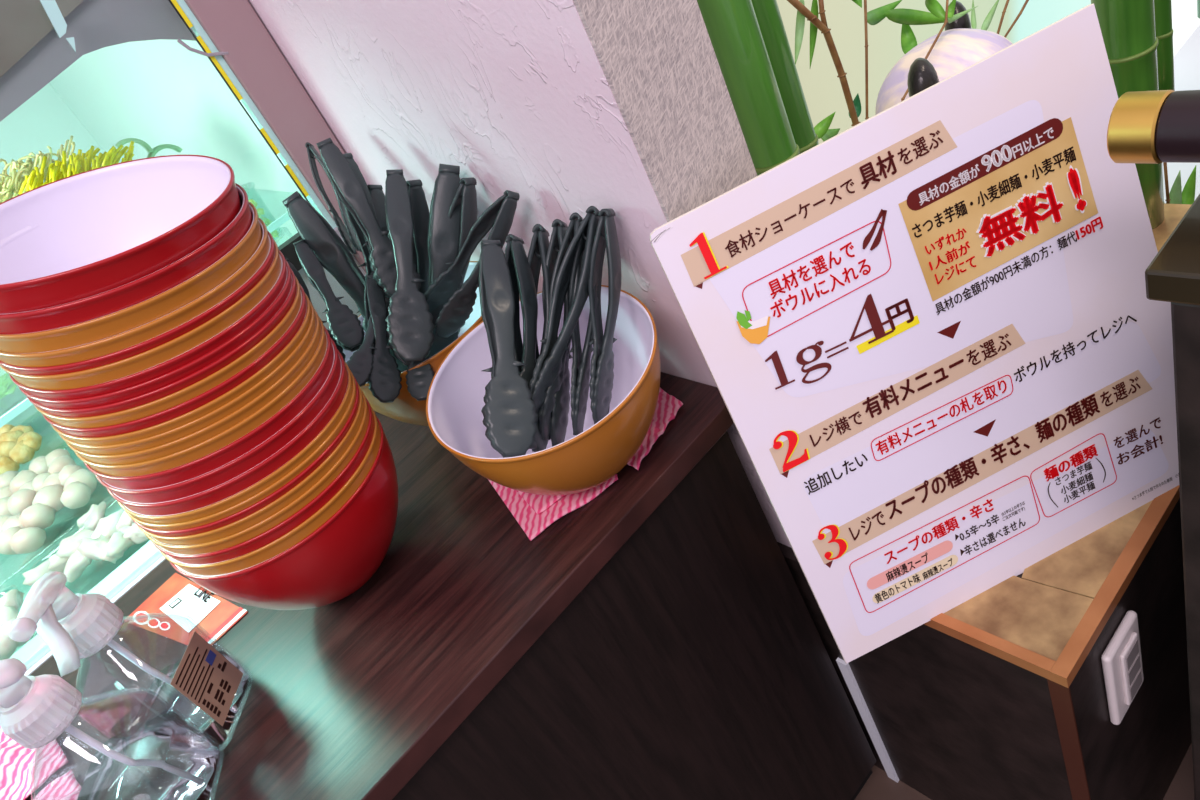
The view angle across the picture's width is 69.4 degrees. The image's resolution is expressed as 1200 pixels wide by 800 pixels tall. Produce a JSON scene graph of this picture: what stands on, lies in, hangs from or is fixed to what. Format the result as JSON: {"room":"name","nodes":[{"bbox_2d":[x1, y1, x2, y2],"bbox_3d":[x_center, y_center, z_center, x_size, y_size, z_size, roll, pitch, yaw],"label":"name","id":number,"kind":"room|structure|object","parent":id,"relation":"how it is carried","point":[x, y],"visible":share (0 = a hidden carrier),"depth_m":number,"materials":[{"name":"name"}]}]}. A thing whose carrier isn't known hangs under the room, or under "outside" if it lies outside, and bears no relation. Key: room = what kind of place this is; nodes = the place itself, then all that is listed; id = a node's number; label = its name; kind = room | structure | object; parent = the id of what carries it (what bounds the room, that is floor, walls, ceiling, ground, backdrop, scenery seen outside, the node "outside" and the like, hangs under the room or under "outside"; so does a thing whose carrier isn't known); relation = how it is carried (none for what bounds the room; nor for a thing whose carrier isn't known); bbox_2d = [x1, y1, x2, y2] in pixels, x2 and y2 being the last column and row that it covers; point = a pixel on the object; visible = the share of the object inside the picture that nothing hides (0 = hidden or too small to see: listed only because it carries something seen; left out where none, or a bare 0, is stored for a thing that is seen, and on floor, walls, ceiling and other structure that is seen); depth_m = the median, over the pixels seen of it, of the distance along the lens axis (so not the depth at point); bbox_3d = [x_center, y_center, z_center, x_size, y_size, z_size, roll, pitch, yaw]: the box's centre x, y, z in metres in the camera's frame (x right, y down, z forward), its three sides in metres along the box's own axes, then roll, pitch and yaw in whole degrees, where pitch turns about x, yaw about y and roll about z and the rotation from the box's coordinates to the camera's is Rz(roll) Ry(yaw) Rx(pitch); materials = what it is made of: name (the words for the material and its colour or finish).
{"room":"self-service restaurant","nodes":[
{"label":"self-service restaurant","id":0,"kind":"room"},
{"bbox_2d":[0,183,252,333],"bbox_3d":[-0.325,-0.077,0.627,0.197,0.145,0.198,-44,37,-21],"label":"serving bowl","id":1,"kind":"object","parent":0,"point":[144,288],"visible":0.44,"depth_m":0.54,"materials":[{"name":"red paint"}]},
{"bbox_2d":[0,155,240,313],"bbox_3d":[-0.332,-0.093,0.616,0.197,0.147,0.197,15,53,46],"label":"serving bowl","id":2,"kind":"object","parent":1,"relation":"on","point":[106,228],"visible":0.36,"depth_m":0.66,"materials":[{"name":"red paint"}]},
{"bbox_2d":[248,0,791,547],"bbox_3d":[-0.722,-0.733,1.119,0.101,2.700,1.910,-45,37,-22],"label":"wall","id":3,"kind":"structure","parent":0,"point":[517,95],"depth_m":0.75,"materials":[{"name":"white paint"}]},
{"bbox_2d":[836,658,898,782],"bbox_3d":[0.330,0.396,1.060,0.004,0.273,0.014,-45,37,-22],"label":"trim","id":4,"kind":"structure","parent":3,"relation":"attached to","point":[845,669],"depth_m":1.05,"materials":[{"name":"white"}]},
{"bbox_2d":[573,0,756,221],"bbox_3d":[-0.113,-0.530,0.409,0.100,2.700,0.004,-45,37,-22],"label":"wall","id":5,"kind":"structure","parent":0,"point":[658,61],"depth_m":0.64,"materials":[{"name":"paint"}]},
{"bbox_2d":[971,0,1028,37],"bbox_3d":[0.619,-0.452,1.303,0.160,0.351,0.023,-45,37,-22],"label":"twig","id":6,"kind":"object","parent":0,"point":[988,19],"visible":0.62,"depth_m":1.21,"materials":[{"name":"green plant"}]},
{"bbox_2d":[855,742,1194,799],"bbox_3d":[0.700,0.441,0.996,6.100,0.020,4.400,-45,37,-22],"label":"floor","id":7,"kind":"structure","parent":0,"point":[879,786],"depth_m":1.11,"materials":[{"name":"wood"}]},
{"bbox_2d":[0,0,366,676],"bbox_3d":[-1.106,0.341,1.285,1.672,1.260,1.192,-45,37,-22],"label":"refrigerated showcase","id":8,"kind":"object","parent":7,"relation":"on","point":[199,77],"visible":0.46,"depth_m":1.07,"materials":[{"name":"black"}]},
{"bbox_2d":[0,135,74,202],"bbox_3d":[-0.706,-0.251,1.047,0.184,0.088,0.108,-45,37,-22],"label":"heap","id":9,"kind":"object","parent":8,"relation":"in","point":[15,179],"visible":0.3,"depth_m":1.04,"materials":[{"name":"beige"}]},
{"bbox_2d":[0,495,117,589],"bbox_3d":[-0.826,0.182,1.265,0.312,0.035,0.300,-45,37,-22],"label":"food tray","id":10,"kind":"object","parent":8,"relation":"on","point":[28,554],"visible":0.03,"depth_m":1.23,"materials":[{"name":"plastic"}]},
{"bbox_2d":[8,489,35,515],"bbox_3d":[-0.854,0.152,1.287,0.042,0.038,0.042,-28,34,2],"label":"ball","id":11,"kind":"object","parent":10,"relation":"in","point":[22,499],"visible":0.62,"depth_m":1.27,"materials":[{"name":"food"}]},
{"bbox_2d":[9,527,45,553],"bbox_3d":[-0.783,0.192,1.187,0.040,0.036,0.040,-27,34,3],"label":"ball","id":12,"kind":"object","parent":10,"relation":"in","point":[30,539],"visible":1,"depth_m":1.18,"materials":[{"name":"food"}]},
{"bbox_2d":[19,503,55,528],"bbox_3d":[-0.797,0.166,1.230,0.043,0.040,0.042,-19,35,15],"label":"ball","id":13,"kind":"object","parent":10,"relation":"in","point":[42,516],"visible":0.91,"depth_m":1.22,"materials":[{"name":"food"}]},
{"bbox_2d":[32,484,64,511],"bbox_3d":[-0.794,0.146,1.252,0.046,0.039,0.046,-11,37,24],"label":"ball","id":14,"kind":"object","parent":10,"relation":"in","point":[49,495],"visible":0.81,"depth_m":1.24,"materials":[{"name":"food"}]},
{"bbox_2d":[60,481,90,508],"bbox_3d":[-0.741,0.135,1.226,0.039,0.033,0.040,-5,40,31],"label":"ball","id":15,"kind":"object","parent":10,"relation":"in","point":[77,494],"visible":1,"depth_m":1.22,"materials":[{"name":"food"}]},
{"bbox_2d":[63,469,96,493],"bbox_3d":[-0.749,0.121,1.252,0.045,0.038,0.044,12,51,44],"label":"ball","id":16,"kind":"object","parent":10,"relation":"in","point":[87,477],"visible":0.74,"depth_m":1.24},
{"bbox_2d":[18,141,133,193],"bbox_3d":[-0.619,-0.252,1.028,0.169,0.087,0.077,-45,37,-22],"label":"heap","id":17,"kind":"object","parent":8,"relation":"on","point":[77,164],"visible":0.38,"depth_m":1.02,"materials":[{"name":"yellow"}]},
{"bbox_3d":[-1.000,0.119,1.475,0.302,0.035,0.230,-45,37,-22],"label":"food tray","id":18,"kind":"object","parent":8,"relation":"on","visible":0},
{"bbox_2d":[9,440,34,463],"bbox_3d":[-0.980,0.089,1.472,0.038,0.034,0.047,-29,34,1],"label":"ball","id":19,"kind":"object","parent":18,"relation":"on","point":[21,453],"visible":0.98,"depth_m":1.46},
{"bbox_3d":[-0.587,0.168,1.111,0.272,0.035,0.200,-45,37,-22],"label":"food tray","id":20,"kind":"object","parent":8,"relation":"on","visible":0},
{"bbox_2d":[22,559,54,585],"bbox_3d":[-0.701,0.220,1.101,0.032,0.043,0.055,-6,40,30],"label":"squid piece","id":21,"kind":"object","parent":20,"relation":"in","point":[31,576],"visible":0.55,"depth_m":1.08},
{"bbox_2d":[55,529,93,556],"bbox_3d":[-0.662,0.184,1.119,0.067,0.039,0.039,-35,34,-9],"label":"squid piece","id":22,"kind":"object","parent":20,"relation":"in","point":[68,546],"visible":0.55,"depth_m":1.10,"materials":[{"name":"food"}]},
{"bbox_2d":[64,545,91,582],"bbox_3d":[-0.656,0.204,1.095,0.032,0.029,0.055,-2,42,34],"label":"squid piece","id":23,"kind":"object","parent":20,"relation":"in","point":[77,563],"visible":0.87,"depth_m":1.09,"materials":[{"name":"food"}]},
{"bbox_2d":[77,501,105,531],"bbox_3d":[-0.683,0.166,1.167,0.060,0.044,0.034,-45,37,-22],"label":"squid piece","id":24,"kind":"object","parent":20,"relation":"in","point":[96,512],"visible":0.66,"depth_m":1.16,"materials":[{"name":"food"}]},
{"bbox_2d":[77,534,120,563],"bbox_3d":[-0.628,0.185,1.090,0.064,0.037,0.037,-7,39,29],"label":"squid piece","id":25,"kind":"object","parent":20,"relation":"in","point":[90,548],"visible":0.8,"depth_m":1.08,"materials":[{"name":"food"}]},
{"bbox_2d":[90,508,123,538],"bbox_3d":[-0.632,0.167,1.128,0.034,0.036,0.066,3,45,39],"label":"squid piece","id":26,"kind":"object","parent":20,"relation":"in","point":[106,526],"visible":0.44,"depth_m":1.12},
{"bbox_2d":[103,531,133,556],"bbox_3d":[-0.599,0.181,1.080,0.032,0.037,0.058,-34,34,-8],"label":"squid piece","id":27,"kind":"object","parent":20,"relation":"in","point":[117,544],"visible":0.93,"depth_m":1.06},
{"bbox_2d":[392,431,875,799],"bbox_3d":[-0.552,0.845,0.766,1.952,0.654,0.480,-45,37,-22],"label":"panel","id":28,"kind":"object","parent":7,"relation":"on","point":[694,664],"visible":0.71,"depth_m":0.80,"materials":[{"name":"laminate"}]},
{"bbox_2d":[26,372,733,799],"bbox_3d":[-0.680,0.592,0.581,1.974,0.022,0.493,-45,37,-22],"label":"countertop","id":29,"kind":"structure","parent":28,"relation":"on","point":[348,698],"depth_m":0.72,"materials":[{"name":"brown wood"}]},
{"bbox_2d":[0,726,68,799],"bbox_3d":[-0.598,0.354,0.771,0.215,0.043,0.174,-45,37,-22],"label":"cloth","id":30,"kind":"object","parent":29,"relation":"on","point":[18,766],"visible":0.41,"depth_m":0.76,"materials":[{"name":"fabric"}]},
{"bbox_2d":[33,770,81,799],"bbox_3d":[-0.485,0.370,0.667,0.187,0.040,0.131,-45,37,-22],"label":"cloth","id":31,"kind":"object","parent":29,"relation":"on","point":[65,787],"visible":0.94,"depth_m":0.72,"materials":[{"name":"fabric"}]},
{"bbox_2d":[0,658,219,799],"bbox_3d":[-0.366,0.245,0.617,0.085,0.190,0.081,-25,34,6],"label":"spray bottle","id":32,"kind":"object","parent":29,"relation":"on","point":[163,757],"visible":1,"depth_m":0.62,"materials":[{"name":"clear plastic"}]},
{"bbox_2d":[8,571,248,746],"bbox_3d":[-0.367,0.202,0.673,0.082,0.190,0.085,-19,35,15],"label":"spray bottle","id":33,"kind":"object","parent":29,"relation":"on","point":[207,686],"visible":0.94,"depth_m":0.67,"materials":[{"name":"clear plastic"}]},
{"bbox_2d":[175,647,230,716],"bbox_3d":[-0.312,0.221,0.690,0.001,0.050,0.043,-19,35,15],"label":"print","id":34,"kind":"object","parent":33,"relation":"on","point":[224,665],"depth_m":0.69},
{"bbox_2d":[124,573,247,645],"bbox_3d":[-0.414,0.214,0.861,0.170,0.002,0.066,7,47,41],"label":"card","id":35,"kind":"object","parent":29,"relation":"on","point":[213,615],"visible":0.91,"depth_m":0.86,"materials":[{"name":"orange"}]},
{"bbox_2d":[170,416,397,609],"bbox_3d":[-0.252,0.111,0.762,0.200,0.123,0.200,-18,35,16],"label":"serving bowl","id":36,"kind":"object","parent":29,"relation":"on","point":[340,556],"visible":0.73,"depth_m":0.69,"materials":[{"name":"red paint"}]},
{"bbox_2d":[160,407,380,575],"bbox_3d":[-0.256,0.100,0.755,0.200,0.124,0.200,-20,35,13],"label":"serving bowl","id":37,"kind":"object","parent":36,"relation":"on","point":[342,496],"visible":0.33,"depth_m":0.66,"materials":[{"name":"orange paint"}]},
{"bbox_2d":[152,398,374,564],"bbox_3d":[-0.259,0.092,0.749,0.200,0.125,0.200,-18,35,16],"label":"serving bowl","id":38,"kind":"object","parent":37,"relation":"on","point":[318,502],"visible":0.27,"depth_m":0.65,"materials":[{"name":"red paint"}]},
{"bbox_2d":[144,388,368,554],"bbox_3d":[-0.262,0.084,0.743,0.199,0.126,0.200,-20,35,13],"label":"serving bowl","id":39,"kind":"object","parent":38,"relation":"on","point":[327,479],"visible":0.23,"depth_m":0.64,"materials":[{"name":"orange paint"}]},
{"bbox_2d":[137,382,363,545],"bbox_3d":[-0.265,0.076,0.738,0.199,0.127,0.200,-20,35,13],"label":"serving bowl","id":40,"kind":"object","parent":39,"relation":"on","point":[317,474],"visible":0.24,"depth_m":0.64,"materials":[{"name":"orange paint"}]},
{"bbox_2d":[132,377,359,536],"bbox_3d":[-0.267,0.071,0.734,0.199,0.128,0.200,-20,35,13],"label":"serving bowl","id":41,"kind":"object","parent":40,"relation":"on","point":[305,473],"visible":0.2,"depth_m":0.63,"materials":[{"name":"red paint"}]},
{"bbox_2d":[125,370,355,529],"bbox_3d":[-0.269,0.066,0.730,0.199,0.128,0.200,-20,35,13],"label":"serving bowl","id":42,"kind":"object","parent":41,"relation":"on","point":[311,458],"visible":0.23,"depth_m":0.63,"materials":[{"name":"orange paint"}]},
{"bbox_2d":[118,361,352,523],"bbox_3d":[-0.272,0.059,0.726,0.199,0.129,0.200,-20,35,13],"label":"serving bowl","id":43,"kind":"object","parent":42,"relation":"on","point":[318,440],"visible":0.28,"depth_m":0.63,"materials":[{"name":"orange paint"}]},
{"bbox_2d":[107,349,347,515],"bbox_3d":[-0.276,0.050,0.718,0.199,0.131,0.200,-20,35,13],"label":"serving bowl","id":44,"kind":"object","parent":43,"relation":"on","point":[278,459],"visible":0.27,"depth_m":0.62,"materials":[{"name":"red paint"}]},
{"bbox_2d":[95,337,340,502],"bbox_3d":[-0.280,0.039,0.711,0.198,0.132,0.200,-20,35,13],"label":"serving bowl","id":45,"kind":"object","parent":44,"relation":"on","point":[266,449],"visible":0.25,"depth_m":0.61,"materials":[{"name":"red paint"}]},
{"bbox_2d":[84,326,333,489],"bbox_3d":[-0.284,0.029,0.704,0.198,0.133,0.200,-20,35,13],"label":"serving bowl","id":46,"kind":"object","parent":45,"relation":"on","point":[232,451],"visible":0.23,"depth_m":0.61,"materials":[{"name":"red paint"}]},
{"bbox_2d":[74,316,326,476],"bbox_3d":[-0.287,0.020,0.697,0.198,0.134,0.200,-20,35,13],"label":"serving bowl","id":47,"kind":"object","parent":46,"relation":"on","point":[271,408],"visible":0.21,"depth_m":0.60,"materials":[{"name":"orange paint"}]},
{"bbox_2d":[65,307,320,464],"bbox_3d":[-0.290,0.013,0.692,0.198,0.135,0.200,-20,35,13],"label":"serving bowl","id":48,"kind":"object","parent":47,"relation":"on","point":[232,419],"visible":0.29,"depth_m":0.59,"materials":[{"name":"orange paint"}]},
{"bbox_2d":[58,300,315,454],"bbox_3d":[-0.293,0.006,0.687,0.198,0.136,0.200,-20,35,13],"label":"serving bowl","id":49,"kind":"object","parent":48,"relation":"on","point":[278,372],"visible":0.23,"depth_m":0.59,"materials":[{"name":"orange paint"}]},
{"bbox_2d":[51,293,310,444],"bbox_3d":[-0.295,0.001,0.683,0.197,0.136,0.200,-20,35,13],"label":"serving bowl","id":50,"kind":"object","parent":49,"relation":"on","point":[275,362],"visible":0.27,"depth_m":0.58,"materials":[{"name":"orange paint"}]},
{"bbox_2d":[42,284,306,436],"bbox_3d":[-0.297,-0.006,0.678,0.197,0.137,0.200,-20,35,13],"label":"serving bowl","id":51,"kind":"object","parent":50,"relation":"on","point":[247,372],"visible":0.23,"depth_m":0.58,"materials":[{"name":"red paint"}]},
{"bbox_2d":[34,276,301,427],"bbox_3d":[-0.300,-0.013,0.673,0.197,0.138,0.200,-20,35,13],"label":"serving bowl","id":52,"kind":"object","parent":51,"relation":"on","point":[183,395],"visible":0.22,"depth_m":0.58,"materials":[{"name":"orange paint"}]},
{"bbox_2d":[27,268,296,417],"bbox_3d":[-0.302,-0.019,0.669,0.197,0.139,0.200,-15,36,20],"label":"serving bowl","id":53,"kind":"object","parent":52,"relation":"on","point":[178,385],"visible":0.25,"depth_m":0.57,"materials":[{"name":"red paint"}]},
{"bbox_2d":[18,260,291,408],"bbox_3d":[-0.305,-0.025,0.664,0.197,0.140,0.200,-30,34,-2],"label":"serving bowl","id":54,"kind":"object","parent":53,"relation":"on","point":[244,335],"visible":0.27,"depth_m":0.57,"materials":[{"name":"red paint"}]},
{"bbox_2d":[9,249,286,399],"bbox_3d":[-0.307,-0.031,0.660,0.197,0.140,0.200,-33,34,-6],"label":"serving bowl","id":55,"kind":"object","parent":54,"relation":"on","point":[264,304],"visible":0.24,"depth_m":0.56,"materials":[{"name":"red paint"}]},
{"bbox_2d":[0,240,280,389],"bbox_3d":[-0.311,-0.041,0.653,0.197,0.141,0.199,-36,34,-11],"label":"serving bowl","id":56,"kind":"object","parent":55,"relation":"on","point":[155,356],"visible":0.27,"depth_m":0.56,"materials":[{"name":"orange paint"}]},
{"bbox_2d":[0,230,274,374],"bbox_3d":[-0.313,-0.046,0.649,0.197,0.142,0.199,2,44,37],"label":"serving bowl","id":57,"kind":"object","parent":56,"relation":"on","point":[139,348],"visible":0.19,"depth_m":0.55,"materials":[{"name":"red paint"}]},
{"bbox_2d":[0,217,269,366],"bbox_3d":[-0.316,-0.054,0.643,0.197,0.143,0.199,4,46,39],"label":"serving bowl","id":58,"kind":"object","parent":57,"relation":"on","point":[121,341],"visible":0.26,"depth_m":0.55,"materials":[{"name":"orange paint"}]},
{"bbox_2d":[0,202,261,352],"bbox_3d":[-0.321,-0.066,0.635,0.197,0.144,0.198,9,49,43],"label":"serving bowl","id":59,"kind":"object","parent":58,"relation":"on","point":[160,305],"visible":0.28,"depth_m":0.54,"materials":[{"name":"orange paint"}]},
{"bbox_2d":[343,261,482,425],"bbox_3d":[-0.168,-0.040,0.916,0.200,0.115,0.200,-18,35,16],"label":"serving bowl","id":60,"kind":"object","parent":29,"relation":"on","point":[405,408],"visible":0.2,"depth_m":0.84,"materials":[{"name":"orange paint"}]},
{"bbox_2d":[293,239,364,351],"bbox_3d":[-0.262,-0.098,0.826,0.032,0.092,0.094,-35,34,-10],"label":"tongs","id":61,"kind":"object","parent":60,"relation":"in","point":[346,329],"visible":0.99,"depth_m":0.82,"materials":[{"name":"black plastic"}]},
{"bbox_2d":[305,142,360,253],"bbox_3d":[-0.284,-0.213,0.918,0.020,0.112,0.072,-20,35,13],"label":"tongs","id":62,"kind":"object","parent":60,"relation":"in","point":[347,233],"visible":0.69,"depth_m":0.91,"materials":[{"name":"black plastic"}]},
{"bbox_2d":[282,191,407,371],"bbox_3d":[-0.236,-0.114,0.861,0.052,0.196,0.101,-31,34,-2],"label":"tongs","id":63,"kind":"object","parent":60,"relation":"in","point":[313,228],"visible":0.57,"depth_m":0.84,"materials":[{"name":"black plastic"}]},
{"bbox_2d":[343,153,376,276],"bbox_3d":[-0.234,-0.157,0.885,0.038,0.172,0.100,-7,40,30],"label":"tongs","id":64,"kind":"object","parent":60,"relation":"in","point":[361,239],"visible":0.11,"depth_m":0.89,"materials":[{"name":"black plastic"}]},
{"bbox_2d":[346,296,389,386],"bbox_3d":[-0.212,-0.055,0.804,0.024,0.032,0.108,-9,39,27],"label":"tongs","id":65,"kind":"object","parent":60,"relation":"in","point":[360,363],"visible":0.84,"depth_m":0.79,"materials":[{"name":"black plastic"}]},
{"bbox_2d":[316,138,420,298],"bbox_3d":[-0.219,-0.160,0.807,0.041,0.157,0.077,-34,34,-7],"label":"tongs","id":66,"kind":"object","parent":60,"relation":"in","point":[345,181],"visible":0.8,"depth_m":0.80,"materials":[{"name":"black plastic"}]},
{"bbox_2d":[367,184,387,295],"bbox_3d":[-0.224,-0.137,0.895,0.027,0.143,0.108,2,44,37],"label":"tongs","id":67,"kind":"object","parent":60,"relation":"in","point":[376,192],"visible":0.19,"depth_m":0.88,"materials":[{"name":"black plastic"}]},
{"bbox_2d":[364,275,401,402],"bbox_3d":[-0.205,-0.059,0.808,0.025,0.080,0.118,-19,35,15],"label":"tongs","id":68,"kind":"object","parent":60,"relation":"in","point":[385,379],"visible":0.99,"depth_m":0.80,"materials":[{"name":"black plastic"}]},
{"bbox_2d":[385,169,434,364],"bbox_3d":[-0.179,-0.122,0.803,0.046,0.145,0.143,-7,40,30],"label":"tongs","id":69,"kind":"object","parent":60,"relation":"in","point":[410,327],"visible":1,"depth_m":0.79,"materials":[{"name":"black plastic"}]},
{"bbox_2d":[406,179,429,293],"bbox_3d":[-0.185,-0.133,0.880,0.100,0.160,0.029,-39,35,-14],"label":"tongs","id":70,"kind":"object","parent":60,"relation":"in","point":[419,206],"visible":0.45,"depth_m":0.86,"materials":[{"name":"black plastic"}]},
{"bbox_2d":[405,358,434,400],"bbox_3d":[-0.170,-0.053,0.816,0.027,0.062,0.104,-16,36,19],"label":"tongs","id":71,"kind":"object","parent":60,"relation":"in","point":[418,382],"visible":0.29,"depth_m":0.80,"materials":[{"name":"black plastic"}]},
{"bbox_2d":[426,164,460,358],"bbox_3d":[-0.157,-0.110,0.846,0.159,0.192,0.040,-41,35,-17],"label":"tongs","id":72,"kind":"object","parent":60,"relation":"in","point":[443,231],"visible":0.56,"depth_m":0.82,"materials":[{"name":"black plastic"}]},
{"bbox_2d":[448,177,477,333],"bbox_3d":[-0.142,-0.128,0.844,0.122,0.148,0.035,-31,34,-3],"label":"tongs","id":73,"kind":"object","parent":60,"relation":"in","point":[466,195],"visible":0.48,"depth_m":0.81,"materials":[{"name":"black plastic"}]},
{"bbox_2d":[424,190,519,337],"bbox_3d":[-0.118,-0.126,0.802,0.138,0.103,0.046,-26,34,4],"label":"tongs","id":74,"kind":"object","parent":60,"relation":"in","point":[499,216],"visible":0.84,"depth_m":0.80,"materials":[{"name":"black plastic"}]},
{"bbox_2d":[488,388,682,540],"bbox_3d":[-0.014,0.042,0.791,0.182,0.008,0.140,-36,34,-10],"label":"cloth","id":75,"kind":"object","parent":29,"relation":"on","point":[534,513],"visible":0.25,"depth_m":0.75,"materials":[{"name":"fabric"}]},
{"bbox_2d":[426,285,660,495],"bbox_3d":[-0.029,0.010,0.729,0.200,0.132,0.198,-37,34,-12],"label":"serving bowl","id":76,"kind":"object","parent":75,"relation":"on","point":[586,460],"visible":0.7,"depth_m":0.72,"materials":[{"name":"orange paint"}]},
{"bbox_2d":[479,240,537,457],"bbox_3d":[-0.076,-0.043,0.678,0.036,0.121,0.148,-13,37,23],"label":"tongs","id":77,"kind":"object","parent":76,"relation":"in","point":[508,411],"visible":1,"depth_m":0.67,"materials":[{"name":"black plastic"}]},
{"bbox_2d":[505,234,538,448],"bbox_3d":[-0.064,-0.049,0.717,0.025,0.132,0.145,-8,39,28],"label":"tongs","id":78,"kind":"object","parent":76,"relation":"in","point":[523,284],"visible":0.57,"depth_m":0.72,"materials":[{"name":"black plastic"}]},
{"bbox_2d":[527,224,553,451],"bbox_3d":[-0.050,-0.053,0.730,0.028,0.136,0.161,-7,39,29],"label":"tongs","id":79,"kind":"object","parent":76,"relation":"in","point":[539,246],"visible":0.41,"depth_m":0.73,"materials":[{"name":"black plastic"}]},
{"bbox_2d":[542,219,572,446],"bbox_3d":[-0.035,-0.056,0.737,0.029,0.151,0.141,1,44,37],"label":"tongs","id":80,"kind":"object","parent":76,"relation":"in","point":[559,414],"visible":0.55,"depth_m":0.73,"materials":[{"name":"black plastic"}]},
{"bbox_2d":[539,212,583,439],"bbox_3d":[-0.032,-0.060,0.721,0.030,0.137,0.151,7,48,42],"label":"tongs","id":81,"kind":"object","parent":76,"relation":"in","point":[545,419],"visible":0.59,"depth_m":0.71,"materials":[{"name":"black plastic"}]},
{"bbox_2d":[529,206,599,423],"bbox_3d":[-0.030,-0.062,0.701,0.031,0.125,0.162,16,54,47],"label":"tongs","id":82,"kind":"object","parent":76,"relation":"in","point":[547,369],"visible":0.82,"depth_m":0.69,"materials":[{"name":"black plastic"}]},
{"bbox_2d":[569,220,597,434],"bbox_3d":[-0.014,-0.059,0.722,0.030,0.150,0.121,12,51,44],"label":"tongs","id":83,"kind":"object","parent":76,"relation":"in","point":[581,364],"visible":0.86,"depth_m":0.72,"materials":[{"name":"black plastic"}]},
{"bbox_2d":[588,208,621,423],"bbox_3d":[0.003,-0.065,0.708,0.028,0.155,0.111,15,53,46],"label":"tongs","id":84,"kind":"object","parent":76,"relation":"in","point":[602,360],"visible":1,"depth_m":0.70,"materials":[{"name":"grey plastic"}]},
{"bbox_2d":[777,203,1191,799],"bbox_3d":[0.482,0.106,1.169,0.660,0.453,0.620,-45,37,-22],"label":"counter","id":85,"kind":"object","parent":7,"relation":"on","point":[1001,694],"depth_m":0.81,"materials":[{"name":"brown wood"}]},
{"bbox_2d":[697,0,799,175],"bbox_3d":[-0.083,-0.659,0.461,0.048,1.900,0.048,-26,34,4],"label":"stalk","id":86,"kind":"object","parent":85,"relation":"on","point":[732,26],"visible":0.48,"depth_m":0.73,"materials":[{"name":"green"}]},
{"bbox_2d":[751,0,818,153],"bbox_3d":[-0.054,-0.742,0.550,0.042,1.900,0.042,-26,34,4],"label":"stalk","id":87,"kind":"object","parent":85,"relation":"on","point":[767,12],"visible":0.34,"depth_m":0.85,"materials":[{"name":"green"}]},
{"bbox_2d":[787,0,860,141],"bbox_3d":[0.261,-0.313,0.984,0.042,0.317,0.093,7,48,42],"label":"twig","id":88,"kind":"object","parent":87,"relation":"attached to","point":[822,130],"visible":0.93,"depth_m":0.94,"materials":[{"name":"green plant"}]},
{"bbox_2d":[852,0,944,119],"bbox_3d":[0.341,-0.366,1.007,0.224,0.249,0.039,-42,36,-18],"label":"twig","id":89,"kind":"object","parent":88,"relation":"attached to","point":[906,17],"visible":0.7,"depth_m":0.98,"materials":[{"name":"green plant"}]},
{"bbox_2d":[650,4,1178,663],"bbox_3d":[0.292,-0.029,0.711,0.380,0.421,0.116,-28,34,1],"label":"sign","id":90,"kind":"object","parent":85,"relation":"on","point":[932,339],"visible":0.99,"depth_m":0.70,"materials":[{"name":"paper"}]},
{"bbox_2d":[875,1,1012,114],"bbox_3d":[0.353,-0.205,0.895,0.260,0.407,0.186,-45,37,-22],"label":"ornament","id":91,"kind":"object","parent":85,"relation":"on","point":[958,47],"visible":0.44,"depth_m":0.80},
{"bbox_2d":[901,0,976,101],"bbox_3d":[0.289,-0.290,0.787,0.204,0.121,0.016,-45,37,-22],"label":"twig","id":92,"kind":"object","parent":91,"relation":"attached to","point":[933,6],"visible":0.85,"depth_m":0.78,"materials":[{"name":"green plant"}]},
{"bbox_2d":[1101,610,1143,724],"bbox_3d":[0.466,0.239,0.769,0.057,0.108,0.013,-45,37,-22],"label":"wall outlet","id":93,"kind":"object","parent":85,"relation":"attached to","point":[1121,659],"visible":1,"depth_m":0.75,"materials":[{"name":"white"}]},
{"bbox_2d":[1091,0,1163,228],"bbox_3d":[0.416,-0.657,0.728,0.060,1.200,0.060,-31,34,-3],"label":"stalk","id":94,"kind":"object","parent":85,"relation":"on","point":[1127,27],"visible":0.37,"depth_m":0.92,"materials":[{"name":"green"}]},
{"bbox_2d":[1154,0,1174,90],"bbox_3d":[0.502,-0.763,0.805,0.024,1.200,0.024,-21,34,11],"label":"stalk","id":95,"kind":"object","parent":85,"relation":"on","point":[1163,8],"visible":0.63,"depth_m":1.05,"materials":[{"name":"green"}]},
{"bbox_2d":[1163,162,1195,203],"bbox_3d":[0.772,-0.279,1.173,0.124,0.176,0.025,-45,37,-22],"label":"leaves","id":96,"kind":"object","parent":95,"relation":"attached to","point":[1176,195],"visible":0.37,"depth_m":1.18,"materials":[{"name":"green plant"}]},
{"bbox_2d":[1145,194,1199,799],"bbox_3d":[0.910,-0.009,0.675,0.900,0.822,0.500,-45,37,-22],"label":"countertop","id":97,"kind":"structure","parent":7,"relation":"on","point":[1173,276],"depth_m":0.50,"materials":[{"name":"black"}]},
{"bbox_2d":[1107,90,1199,163],"bbox_3d":[0.494,-0.084,0.280,0.039,0.060,0.600,-45,37,-22],"label":"rail","id":98,"kind":"object","parent":97,"relation":"on","point":[1158,126],"visible":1,"depth_m":0.47,"materials":[{"name":"gold"}]},
{"bbox_2d":[1162,25,1199,202],"bbox_3d":[1.435,-0.600,1.786,1.979,0.030,0.620,-45,37,-22],"label":"trim","id":99,"kind":"structure","parent":7,"relation":"on","point":[1187,59],"depth_m":2.00,"materials":[{"name":"white"}]},
{"bbox_3d":[0.683,-1.668,1.328,3.125,2.700,0.050,-45,37,-22],"label":"wall niche","id":100,"kind":"object","parent":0,"visible":0},
{"bbox_2d":[776,0,1199,143],"bbox_3d":[0.552,-1.392,1.240,2.524,2.500,0.029,-45,37,-22],"label":"window","id":101,"kind":"structure","parent":100,"relation":"attached to","point":[820,83],"depth_m":1.35,"materials":[{"name":"grey"}]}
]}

